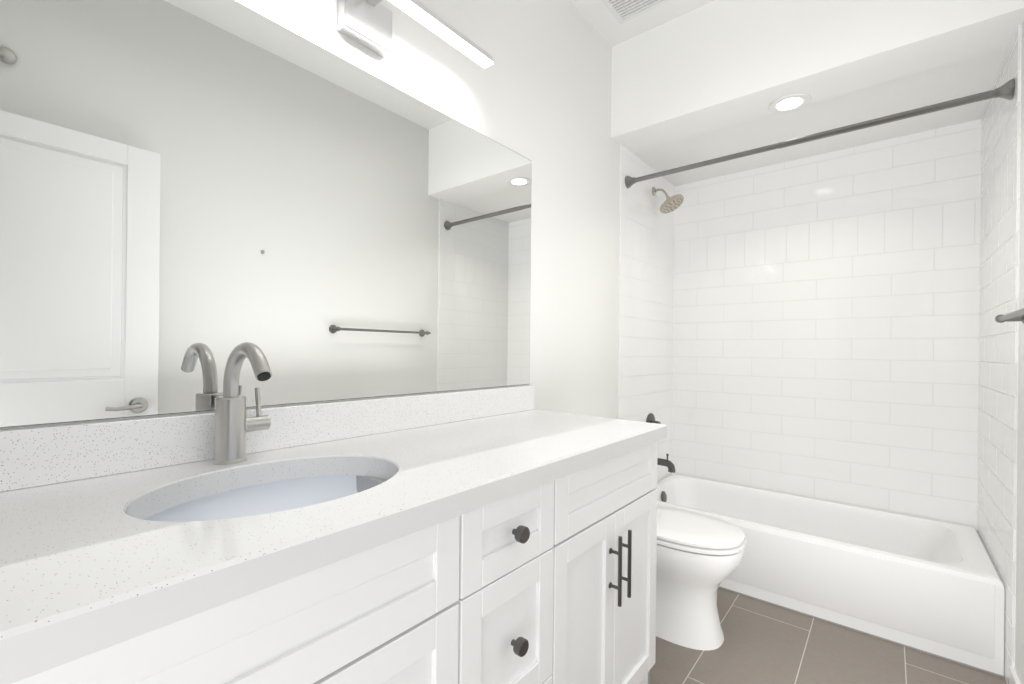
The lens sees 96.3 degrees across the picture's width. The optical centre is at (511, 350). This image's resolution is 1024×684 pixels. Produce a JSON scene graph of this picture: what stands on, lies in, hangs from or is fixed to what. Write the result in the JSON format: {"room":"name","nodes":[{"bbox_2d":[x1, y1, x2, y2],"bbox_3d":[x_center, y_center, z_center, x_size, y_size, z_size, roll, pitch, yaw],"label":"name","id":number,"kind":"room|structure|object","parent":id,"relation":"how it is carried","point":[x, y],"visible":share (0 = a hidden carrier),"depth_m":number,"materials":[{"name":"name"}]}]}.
{"room":"bathroom","nodes":[
{"label":"bathroom","id":0,"kind":"room"},
{"bbox_2d":[0,0,676,481],"bbox_3d":[0.009,-0.222,1.890,0.108,2.785,3.530,1,0,39],"label":"wall","id":1,"kind":"structure","parent":0,"point":[538,92],"depth_m":2.10,"materials":[{"name":"white paint"}]},
{"bbox_2d":[0,0,531,427],"bbox_3d":[-0.466,-0.326,1.232,0.006,0.918,1.702,1,0,39],"label":"mirror","id":2,"kind":"object","parent":1,"relation":"attached to","point":[194,194],"visible":1,"depth_m":1.02,"materials":[{"name":"grey mirror"}]},
{"bbox_2d":[337,0,492,67],"bbox_3d":[-0.358,-0.914,1.234,0.159,0.120,0.751,1,0,39],"label":"sconce","id":3,"kind":"object","parent":1,"relation":"attached to","point":[367,24],"visible":1,"depth_m":1.28,"materials":[{"name":"white glass"}]},
{"bbox_2d":[646,413,674,472],"bbox_3d":[0.917,0.557,2.794,0.158,0.340,0.144,1,0,39],"label":"tub spout","id":4,"kind":"object","parent":1,"relation":"attached to","point":[669,464],"visible":0.5,"depth_m":2.78,"materials":[{"name":"grey metal"}]},
{"bbox_2d":[652,187,683,213],"bbox_3d":[0.952,-0.930,2.798,0.184,0.176,0.150,1,0,39],"label":"shower head","id":5,"kind":"object","parent":1,"relation":"attached to","point":[671,203],"visible":1,"depth_m":2.78},
{"bbox_2d":[570,0,714,46],"bbox_3d":[0.636,-1.659,1.388,1.690,0.100,3.530,1,0,39],"label":"ceiling","id":6,"kind":"structure","parent":0,"point":[605,23],"depth_m":2.22,"materials":[{"name":"white paint"}]},
{"bbox_2d":[601,0,670,23],"bbox_3d":[0.551,-1.603,2.065,0.260,0.011,0.260,1,0,39],"label":"ceiling vent","id":7,"kind":"object","parent":6,"relation":"in","point":[622,11],"visible":1,"depth_m":2.14,"materials":[{"name":"white paint"}]},
{"bbox_2d":[611,0,1023,185],"bbox_3d":[1.396,-1.360,2.317,1.490,0.481,0.924,1,0,39],"label":"ceiling","id":8,"kind":"structure","parent":0,"point":[713,79],"depth_m":2.05,"materials":[{"name":"white paint"}]},
{"bbox_2d":[768,93,810,113],"bbox_3d":[1.258,-1.118,2.082,0.168,0.006,0.168,1,0,39],"label":"recessed light","id":9,"kind":"object","parent":8,"relation":"in","point":[795,102],"visible":1,"depth_m":2.08,"materials":[{"name":"white paint"}]},
{"bbox_2d":[673,120,976,526],"bbox_3d":[1.672,0.035,2.671,1.490,2.304,0.008,1,0,39],"label":"wall","id":10,"kind":"structure","parent":0,"point":[825,326],"depth_m":2.55,"materials":[{"name":"tile"}]},
{"bbox_2d":[650,588,1006,683],"bbox_3d":[0.225,1.222,0.924,1.690,0.100,4.730,1,0,39],"label":"floor","id":11,"kind":"structure","parent":0,"point":[765,643],"depth_m":1.76,"materials":[{"name":"tile"}]},
{"bbox_2d":[0,434,666,683],"bbox_3d":[-0.252,0.726,1.049,0.584,0.883,1.704,1,0,39],"label":"bathroom vanity","id":12,"kind":"object","parent":11,"relation":"on","point":[505,535],"depth_m":0.82,"materials":[{"name":"white wood"}]},
{"bbox_2d":[0,410,666,669],"bbox_3d":[-0.247,0.262,1.057,0.573,0.045,1.716,1,0,39],"label":"countertop","id":13,"kind":"structure","parent":12,"relation":"on","point":[76,567],"depth_m":0.66,"materials":[{"name":"white stone"}]},
{"bbox_2d":[204,342,275,465],"bbox_3d":[-0.528,0.110,0.947,0.205,0.254,0.108,1,0,39],"label":"faucet","id":14,"kind":"object","parent":13,"relation":"on","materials":[{"name":"silver metal"}]},
{"bbox_2d":[120,458,403,541],"bbox_3d":[-0.421,0.349,0.841,0.396,0.157,0.504,1,0,39],"label":"sink","id":15,"kind":"object","parent":13,"relation":"in","point":[181,513],"depth_m":0.95,"materials":[{"name":"white ceramic"}]},
{"bbox_2d":[656,506,745,650],"bbox_3d":[0.637,0.784,2.026,0.712,0.785,0.470,1,0,39],"label":"toilet","id":16,"kind":"object","parent":11,"relation":"on","point":[699,557],"visible":0.38,"depth_m":1.83,"materials":[{"name":"white ceramic"}]},
{"bbox_2d":[654,474,1004,677],"bbox_3d":[1.438,1.010,2.399,1.471,0.350,0.694,1,0,39],"label":"bathtub","id":17,"kind":"object","parent":11,"relation":"on","point":[931,587],"visible":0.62,"depth_m":2.02,"materials":[{"name":"white ceramic"}]},
{"bbox_2d":[973,20,1023,683],"bbox_3d":[1.232,-0.210,0.886,0.108,2.785,3.530,1,0,39],"label":"wall","id":18,"kind":"structure","parent":0,"point":[998,249],"depth_m":1.75,"materials":[{"name":"tile"}]},
{"bbox_2d":[625,79,1014,187],"bbox_3d":[1.215,-0.938,2.103,1.472,0.068,0.068,1,0,39],"label":"rail","id":19,"kind":"object","parent":18,"relation":"attached to","point":[1005,90],"visible":1,"depth_m":1.91,"materials":[{"name":"grey metal"}]},
{"bbox_2d":[995,308,1023,323],"bbox_3d":[1.388,-0.106,1.210,0.075,0.052,0.750,1,0,39],"label":"towel rail","id":20,"kind":"object","parent":18,"relation":"attached to","point":[1017,315],"visible":1,"depth_m":1.45,"materials":[{"name":"grey metal"}]},
{"bbox_2d":[1009,666,1020,683],"bbox_3d":[1.171,1.130,0.912,0.014,0.105,1.712,1,0,39],"label":"baseboard","id":21,"kind":"structure","parent":18,"relation":"attached to","point":[1014,677],"depth_m":1.51,"materials":[{"name":"white paint"}]}
]}

